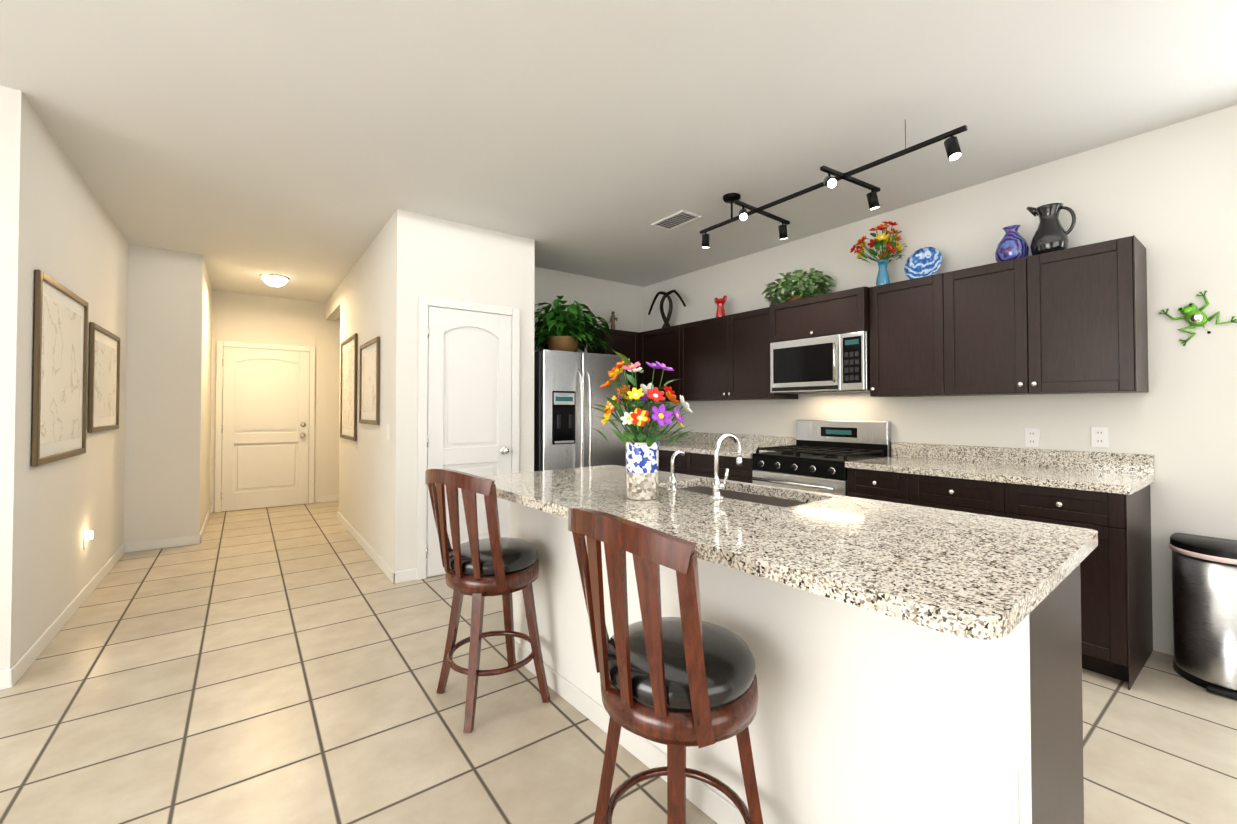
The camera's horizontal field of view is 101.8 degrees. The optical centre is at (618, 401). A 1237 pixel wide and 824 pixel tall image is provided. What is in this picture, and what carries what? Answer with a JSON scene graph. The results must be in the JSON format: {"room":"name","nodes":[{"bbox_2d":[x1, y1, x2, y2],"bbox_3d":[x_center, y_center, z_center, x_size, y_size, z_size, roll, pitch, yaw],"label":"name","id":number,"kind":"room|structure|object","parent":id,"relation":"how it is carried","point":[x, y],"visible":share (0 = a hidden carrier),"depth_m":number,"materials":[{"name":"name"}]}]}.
{"room":"kitchen","nodes":[
{"label":"kitchen","id":0,"kind":"room"},
{"bbox_2d":[0,86,29,670],"bbox_3d":[-4.138,-0.087,1.329,3.380,2.720,0.120,1,-1,-37],"label":"wall","id":1,"kind":"structure","parent":0,"point":[14,141],"depth_m":2.29,"materials":[{"name":"paint"}]},
{"bbox_2d":[0,668,13,689],"bbox_3d":[-4.054,1.230,1.288,3.292,0.085,0.012,1,-1,-37],"label":"baseboard","id":2,"kind":"structure","parent":1,"relation":"attached to","point":[5,680],"depth_m":2.25,"materials":[{"name":"white"}]},
{"bbox_2d":[20,104,127,657],"bbox_3d":[-3.626,-0.054,3.369,0.120,2.720,2.540,1,-1,-37],"label":"wall","id":3,"kind":"structure","parent":0,"point":[77,244],"depth_m":2.98,"materials":[{"name":"paint"}]},
{"bbox_2d":[31,269,88,466],"bbox_3d":[-3.145,-0.162,2.849,0.022,0.970,0.950,1,-1,-37],"label":"picture","id":4,"kind":"object","parent":3,"relation":"attached to","point":[59,388],"visible":1,"depth_m":2.76,"materials":[{"name":"beige paper"}]},
{"bbox_2d":[10,543,124,687],"bbox_3d":[-3.533,1.263,3.334,0.012,0.085,2.672,1,-1,-37],"label":"baseboard","id":5,"kind":"structure","parent":3,"relation":"attached to","point":[25,661],"depth_m":2.84,"materials":[{"name":"white wood"}]},
{"bbox_2d":[84,530,92,548],"bbox_3d":[-3.511,0.908,3.330,0.035,0.115,0.072,1,-1,-37],"label":"outlet","id":6,"kind":"object","parent":3,"relation":"attached to","point":[88,535],"visible":0.98,"depth_m":3.31,"materials":[{"name":"white plastic"}]},
{"bbox_2d":[88,322,119,432],"bbox_3d":[-3.788,-0.159,3.712,0.022,0.740,0.900,1,-1,-37],"label":"picture","id":7,"kind":"object","parent":3,"relation":"attached to","point":[104,382],"visible":1,"depth_m":3.65,"materials":[{"name":"beige paper"}]},
{"bbox_2d":[124,244,203,542],"bbox_3d":[-4.216,-0.034,4.588,0.630,2.720,0.120,1,-1,-37],"label":"wall","id":8,"kind":"structure","parent":0,"point":[162,482],"depth_m":4.57,"materials":[{"name":"paint"}]},
{"bbox_2d":[125,535,200,552],"bbox_3d":[-4.123,1.283,4.553,0.522,0.085,0.012,1,-1,-37],"label":"baseboard","id":9,"kind":"structure","parent":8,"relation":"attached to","point":[160,543],"depth_m":4.54,"materials":[{"name":"white wood"}]},
{"bbox_2d":[200,260,211,530],"bbox_3d":[-4.534,-0.021,5.442,0.120,2.720,1.630,1,-1,-37],"label":"wall","id":10,"kind":"structure","parent":0,"point":[206,398],"depth_m":5.36,"materials":[{"name":"paint"}]},
{"bbox_2d":[199,506,210,541],"bbox_3d":[-4.442,1.296,5.407,0.012,0.085,1.762,1,-1,-37],"label":"baseboard","id":11,"kind":"structure","parent":10,"relation":"attached to","point":[202,531],"depth_m":5.28,"materials":[{"name":"white wood"}]},
{"bbox_2d":[210,290,339,511],"bbox_3d":[-3.930,0.004,6.982,2.930,2.720,0.120,1,-1,-37],"label":"wall","id":12,"kind":"structure","parent":0,"point":[245,318],"depth_m":6.71,"materials":[{"name":"paint"}]},
{"bbox_2d":[214,341,315,512],"bbox_3d":[-4.491,0.305,6.429,1.045,2.100,0.085,1,-1,-37],"label":"front door","id":13,"kind":"structure","parent":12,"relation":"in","point":[264,436],"depth_m":6.43,"materials":[{"name":"white wood"}]},
{"bbox_2d":[316,495,338,502],"bbox_3d":[-3.433,1.326,7.249,1.590,0.085,0.012,1,-1,-37],"label":"baseboard","id":14,"kind":"structure","parent":12,"relation":"attached to","point":[329,498],"depth_m":6.85,"materials":[{"name":"white wood"}]},
{"bbox_2d":[339,282,341,512],"bbox_3d":[-2.548,-0.008,6.241,1.600,2.720,0.120,1,-1,-37],"label":"wall","id":15,"kind":"structure","parent":0,"point":[340,382],"depth_m":5.77,"materials":[{"name":"paint"}]},
{"bbox_2d":[326,214,393,567],"bbox_3d":[-2.795,-0.022,5.334,0.120,2.720,3.880,1,-1,-37],"label":"wall","id":16,"kind":"structure","parent":0,"point":[366,456],"depth_m":4.34,"materials":[{"name":"paint"}]},
{"bbox_2d":[340,333,356,440],"bbox_3d":[-2.825,-0.139,5.252,0.022,1.050,0.900,1,-1,-37],"label":"picture","id":17,"kind":"object","parent":16,"relation":"attached to","point":[348,406],"visible":1,"depth_m":5.21,"materials":[{"name":"beige paper"}]},
{"bbox_2d":[337,512,394,583],"bbox_3d":[-2.421,1.285,4.699,0.012,0.085,2.712,1,-1,-37],"label":"baseboard","id":18,"kind":"structure","parent":16,"relation":"attached to","point":[384,566],"depth_m":4.33,"materials":[{"name":"white wood"}]},
{"bbox_2d":[359,336,379,424],"bbox_3d":[-2.180,-0.168,4.386,0.022,0.720,0.780,1,-1,-37],"label":"picture","id":19,"kind":"object","parent":16,"relation":"attached to","point":[369,378],"visible":1,"depth_m":4.35,"materials":[{"name":"beige paper"}]},
{"bbox_2d":[387,424,389,439],"bbox_3d":[-1.745,0.229,3.810,0.009,0.115,0.072,1,-1,-37],"label":"light switch","id":20,"kind":"object","parent":16,"relation":"attached to","point":[388,431],"visible":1,"depth_m":3.80,"materials":[{"name":"white plastic"}]},
{"bbox_2d":[391,209,534,576],"bbox_3d":[-1.204,-0.043,4.026,1.110,2.720,0.120,1,-1,-37],"label":"wall","id":21,"kind":"structure","parent":0,"point":[434,257],"depth_m":3.81,"materials":[{"name":"paint"}]},
{"bbox_2d":[393,568,416,583],"bbox_3d":[-1.546,1.268,3.667,0.182,0.085,0.012,1,-1,-37],"label":"baseboard","id":22,"kind":"structure","parent":21,"relation":"attached to","point":[405,575],"depth_m":3.66,"materials":[{"name":"white wood"}]},
{"bbox_2d":[417,296,519,579],"bbox_3d":[-1.141,0.265,3.937,0.810,2.100,0.085,1,-1,-37],"label":"pantry door","id":23,"kind":"structure","parent":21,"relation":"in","point":[468,390],"depth_m":3.93,"materials":[{"name":"white wood"}]},
{"bbox_2d":[534,267,643,429],"bbox_3d":[-0.465,-0.020,5.486,2.060,2.720,0.120,1,-1,-37],"label":"wall","id":24,"kind":"structure","parent":0,"point":[604,299],"depth_m":5.58,"materials":[{"name":"paint"}]},
{"bbox_2d":[587,329,634,401],"bbox_3d":[-0.048,-0.385,5.513,0.482,0.760,0.340,1,-1,-37],"label":"upper cabinet","id":25,"kind":"object","parent":24,"relation":"attached to","point":[623,342],"depth_m":5.38,"materials":[{"name":"brown wood"}]},
{"bbox_2d":[610,311,616,329],"bbox_3d":[-0.059,-0.881,5.515,0.102,0.231,0.071,1,-1,-37],"label":"figurine","id":26,"kind":"object","parent":25,"relation":"on","point":[613,318],"visible":0.85,"depth_m":5.50,"materials":[{"name":"brown"}]},
{"bbox_2d":[0,501,1236,823],"bbox_3d":[-1.579,1.333,1.904,8.400,0.100,11.400,1,-1,-37],"label":"floor","id":27,"kind":"structure","parent":0,"point":[274,665],"depth_m":2.04,"materials":[{"name":"tile"}]},
{"bbox_2d":[425,468,549,732],"bbox_3d":[-0.558,0.782,2.195,0.479,1.016,0.480,-1,-1,39],"label":"stool","id":28,"kind":"object","parent":27,"relation":"on","point":[478,570],"visible":1,"depth_m":2.04,"materials":[{"name":"brown wood"}]},
{"bbox_2d":[534,349,625,470],"bbox_3d":[-0.477,0.437,4.859,0.910,1.786,0.798,1,-1,-37],"label":"refrigerator","id":29,"kind":"object","parent":27,"relation":"on","point":[567,385],"visible":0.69,"depth_m":4.51,"materials":[{"name":"grey metal"}]},
{"bbox_2d":[534,296,613,352],"bbox_3d":[-0.500,-0.724,4.875,0.996,0.534,0.812,1,-1,-37],"label":"pothos plant","id":30,"kind":"object","parent":29,"relation":"on","point":[561,330],"visible":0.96,"depth_m":4.77,"materials":[{"name":"green plant"}]},
{"bbox_2d":[568,508,762,823],"bbox_3d":[0.132,0.767,1.279,0.453,1.016,0.479,1,-1,-37],"label":"stool","id":31,"kind":"object","parent":27,"relation":"on","point":[677,686],"visible":1,"depth_m":1.13,"materials":[{"name":"brown wood"}]},
{"bbox_2d":[659,454,689,474],"bbox_3d":[0.629,0.893,4.948,0.687,0.876,0.802,1,-1,-37],"label":"base cabinet","id":32,"kind":"object","parent":27,"relation":"on","point":[681,463],"depth_m":4.61,"materials":[{"name":"brown wood"}]},
{"bbox_2d":[690,454,752,482],"bbox_3d":[1.060,0.884,4.418,0.630,0.876,0.792,1,-1,-37],"label":"base cabinet","id":33,"kind":"object","parent":27,"relation":"on","point":[704,467],"depth_m":4.15,"materials":[{"name":"brown wood"}]},
{"bbox_2d":[626,438,775,461],"bbox_3d":[0.593,0.435,4.887,0.826,0.038,2.089,1,-1,-37],"label":"countertop","id":34,"kind":"structure","parent":33,"relation":"on","point":[699,449],"depth_m":4.48,"materials":[{"name":"beige stone"}]},
{"bbox_2d":[506,505,1083,823],"bbox_3d":[0.383,0.846,2.008,0.832,0.876,2.145,1,-1,-37],"label":"kitchen island","id":35,"kind":"object","parent":27,"relation":"on","point":[915,664],"depth_m":1.25,"materials":[{"name":"paint"}]},
{"bbox_2d":[480,465,1097,668],"bbox_3d":[0.279,0.388,1.957,1.070,0.038,2.236,1,-1,-37],"label":"island countertop","id":36,"kind":"structure","parent":35,"relation":"on","point":[952,585],"depth_m":1.27,"materials":[{"name":"beige stone"}]},
{"bbox_2d":[583,351,691,499],"bbox_3d":[0.081,0.089,1.942,0.466,0.559,0.447,1,-1,-37],"label":"flower vase","id":37,"kind":"object","parent":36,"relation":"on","point":[642,461],"visible":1,"depth_m":1.88,"materials":[{"name":"multicoloured"}]},
{"bbox_2d":[752,420,890,495],"bbox_3d":[1.493,0.728,3.771,0.706,1.170,0.754,1,-1,-37],"label":"range","id":38,"kind":"object","parent":27,"relation":"on","point":[818,455],"visible":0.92,"depth_m":3.72,"materials":[{"name":"silver metal"}]},
{"bbox_2d":[845,466,893,501],"bbox_3d":[1.884,0.867,3.311,0.630,0.876,0.437,1,-1,-37],"label":"base cabinet","id":39,"kind":"object","parent":27,"relation":"on","point":[867,484],"depth_m":3.18,"materials":[{"name":"brown wood"}]},
{"bbox_2d":[894,474,985,514],"bbox_3d":[2.122,0.861,2.992,0.630,0.876,0.586,1,-1,-37],"label":"base cabinet","id":40,"kind":"object","parent":27,"relation":"on","point":[956,494],"depth_m":2.86,"materials":[{"name":"brown wood"}]},
{"bbox_2d":[986,482,1152,689],"bbox_3d":[2.381,0.856,2.643,0.630,0.876,0.511,1,-1,-37],"label":"base cabinet","id":41,"kind":"object","parent":27,"relation":"on","point":[1106,495],"depth_m":2.36,"materials":[{"name":"brown wood"}]},
{"bbox_2d":[846,454,1153,493],"bbox_3d":[2.139,0.404,2.955,0.655,0.038,1.321,1,-1,-37],"label":"countertop","id":42,"kind":"structure","parent":41,"relation":"on","point":[1100,481],"depth_m":2.72,"materials":[{"name":"beige stone"}]},
{"bbox_2d":[1168,532,1236,698],"bbox_3d":[2.768,0.968,2.279,0.321,0.642,0.378,1,-1,-37],"label":"trash can","id":43,"kind":"object","parent":27,"relation":"on","point":[1204,581],"visible":0.98,"depth_m":2.26,"materials":[{"name":"silver metal"}]},
{"bbox_2d":[0,0,1236,302],"bbox_3d":[-1.579,-1.487,1.949,8.400,0.100,11.400,1,-1,-37],"label":"ceiling","id":44,"kind":"structure","parent":0,"point":[308,148],"depth_m":2.45,"materials":[{"name":"paint"}]},
{"bbox_2d":[259,273,289,287],"bbox_3d":[-3.791,-1.318,5.541,0.280,0.122,0.280,1,-1,-37],"label":"light","id":45,"kind":"object","parent":44,"relation":"attached to","point":[274,280],"visible":1,"depth_m":5.47,"materials":[{"name":"white glass"}]},
{"bbox_2d":[651,210,701,230],"bbox_3d":[0.443,-1.399,3.882,0.200,0.014,0.360,1,-1,-37],"label":"ceiling vent","id":46,"kind":"object","parent":44,"relation":"in","point":[676,220],"visible":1,"depth_m":3.88,"materials":[{"name":"white plastic"}]},
{"bbox_2d":[700,124,966,247],"bbox_3d":[1.167,-1.274,3.051,0.575,0.290,1.699,1,-1,-37],"label":"track light","id":47,"kind":"object","parent":44,"relation":"hanging from","point":[952,148],"visible":1,"depth_m":2.91,"materials":[{"name":"black metal"}]},
{"bbox_2d":[644,105,1236,654],"bbox_3d":[2.622,-0.060,2.966,0.120,2.720,7.610,1,-1,-37],"label":"wall","id":48,"kind":"structure","parent":0,"point":[1166,197],"depth_m":2.75,"materials":[{"name":"paint"}]},
{"bbox_2d":[635,324,682,401],"bbox_3d":[0.543,-0.388,5.327,0.397,0.760,0.704,1,-1,-37],"label":"upper cabinet","id":49,"kind":"object","parent":48,"relation":"attached to","point":[662,345],"depth_m":5.23,"materials":[{"name":"brown wood"}]},
{"bbox_2d":[648,290,685,327],"bbox_3d":[0.515,-0.985,5.425,0.100,0.435,0.599,1,-1,-37],"label":"bronze sculpture","id":50,"kind":"object","parent":49,"relation":"on","point":[666,320],"visible":1,"depth_m":5.41,"materials":[{"name":"grey metal"}]},
{"bbox_2d":[683,317,718,400],"bbox_3d":[0.929,-0.395,4.856,0.340,0.760,0.741,1,-1,-37],"label":"upper cabinet","id":51,"kind":"object","parent":48,"relation":"attached to","point":[700,338],"depth_m":4.78,"materials":[{"name":"brown wood"}]},
{"bbox_2d":[714,295,726,316],"bbox_3d":[0.976,-0.894,4.805,0.116,0.234,0.157,1,-1,-37],"label":"vase","id":52,"kind":"object","parent":51,"relation":"on","point":[720,310],"visible":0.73,"depth_m":4.77,"materials":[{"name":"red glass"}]},
{"bbox_2d":[719,308,797,400],"bbox_3d":[1.245,-0.402,4.433,0.340,0.760,0.544,1,-1,-37],"label":"upper cabinet","id":53,"kind":"object","parent":48,"relation":"attached to","point":[744,349],"depth_m":4.36,"materials":[{"name":"brown wood"}]},
{"bbox_2d":[762,268,835,305],"bbox_3d":[1.469,-0.937,4.141,0.320,0.299,0.640,1,-1,-37],"label":"ivy plant","id":54,"kind":"object","parent":53,"relation":"on","point":[792,292],"visible":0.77,"depth_m":4.05,"materials":[{"name":"green plant"}]},
{"bbox_2d":[767,286,870,342],"bbox_3d":[1.617,-0.638,3.886,0.400,0.306,0.780,1,-1,-37],"label":"upper cabinet","id":55,"kind":"object","parent":48,"relation":"attached to","point":[845,311],"depth_m":3.72,"materials":[{"name":"brown wood"}]},
{"bbox_2d":[770,331,869,393],"bbox_3d":[1.598,-0.277,3.865,0.445,0.409,0.772,1,-1,-37],"label":"microwave","id":56,"kind":"object","parent":55,"relation":"attached to","point":[838,363],"visible":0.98,"depth_m":3.70,"materials":[{"name":"silver metal"}]},
{"bbox_2d":[642,430,1153,473],"bbox_3d":[1.546,0.354,4.283,0.020,0.104,4.158,1,-1,-37],"label":"backsplash","id":57,"kind":"structure","parent":48,"relation":"attached to","point":[1069,460],"depth_m":3.14,"materials":[{"name":"beige stone"}]},
{"bbox_2d":[867,275,930,396],"bbox_3d":[2.030,-0.419,3.379,0.340,0.760,0.517,1,-1,-37],"label":"upper cabinet","id":58,"kind":"object","parent":48,"relation":"attached to","point":[900,333],"depth_m":3.32,"materials":[{"name":"brown wood"}]},
{"bbox_2d":[850,221,907,285],"bbox_3d":[1.851,-1.039,3.629,0.320,0.486,0.312,1,-1,-37],"label":"flowers","id":59,"kind":"object","parent":58,"relation":"on","point":[883,261],"visible":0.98,"depth_m":3.56,"materials":[{"name":"red plant"}]},
{"bbox_2d":[904,247,941,278],"bbox_3d":[2.070,-0.922,3.400,0.103,0.245,0.236,1,-1,-37],"label":"plate","id":60,"kind":"object","parent":58,"relation":"on","point":[923,262],"visible":0.83,"depth_m":3.40,"materials":[{"name":"blue ceramic"}]},
{"bbox_2d":[931,260,1010,396],"bbox_3d":[2.275,-0.424,3.050,0.340,0.760,0.531,1,-1,-37],"label":"upper cabinet","id":61,"kind":"object","parent":48,"relation":"attached to","point":[971,307],"depth_m":3.00,"materials":[{"name":"brown wood"}]},
{"bbox_2d":[995,225,1028,261],"bbox_3d":[2.346,-0.924,2.999,0.164,0.235,0.164,1,-1,-37],"label":"vase","id":62,"kind":"object","parent":61,"relation":"on","point":[1012,244],"visible":0.69,"depth_m":2.95,"materials":[{"name":"ceramic"}]},
{"bbox_2d":[1025,428,1039,447],"bbox_3d":[2.492,0.215,3.028,0.008,0.115,0.072,1,-1,-37],"label":"electrical outlet","id":63,"kind":"object","parent":48,"relation":"attached to","point":[1032,437],"visible":1,"depth_m":3.02,"materials":[{"name":"white plastic"}]},
{"bbox_2d":[1011,235,1148,394],"bbox_3d":[2.508,-0.429,2.737,0.340,0.760,0.477,1,-1,-37],"label":"upper cabinet","id":64,"kind":"object","parent":48,"relation":"attached to","point":[1073,320],"depth_m":2.61,"materials":[{"name":"brown wood"}]},
{"bbox_2d":[1026,203,1075,254],"bbox_3d":[2.455,-0.976,2.854,0.168,0.335,0.219,1,-1,-37],"label":"pitcher","id":65,"kind":"object","parent":64,"relation":"on","point":[1051,234],"visible":0.9,"depth_m":2.81,"materials":[{"name":"black"}]},
{"bbox_2d":[1091,426,1108,447],"bbox_3d":[2.670,0.195,2.788,0.008,0.115,0.072,1,-1,-37],"label":"electrical outlet","id":66,"kind":"object","parent":48,"relation":"attached to","point":[1099,436],"visible":1,"depth_m":2.79,"materials":[{"name":"white plastic"}]},
{"bbox_2d":[1158,290,1236,345],"bbox_3d":[2.874,-0.416,2.496,0.040,0.268,0.265,1,-1,-37],"label":"decor","id":67,"kind":"object","parent":48,"relation":"attached to","point":[1193,316],"visible":1,"depth_m":2.50,"materials":[{"name":"green"}]}
]}

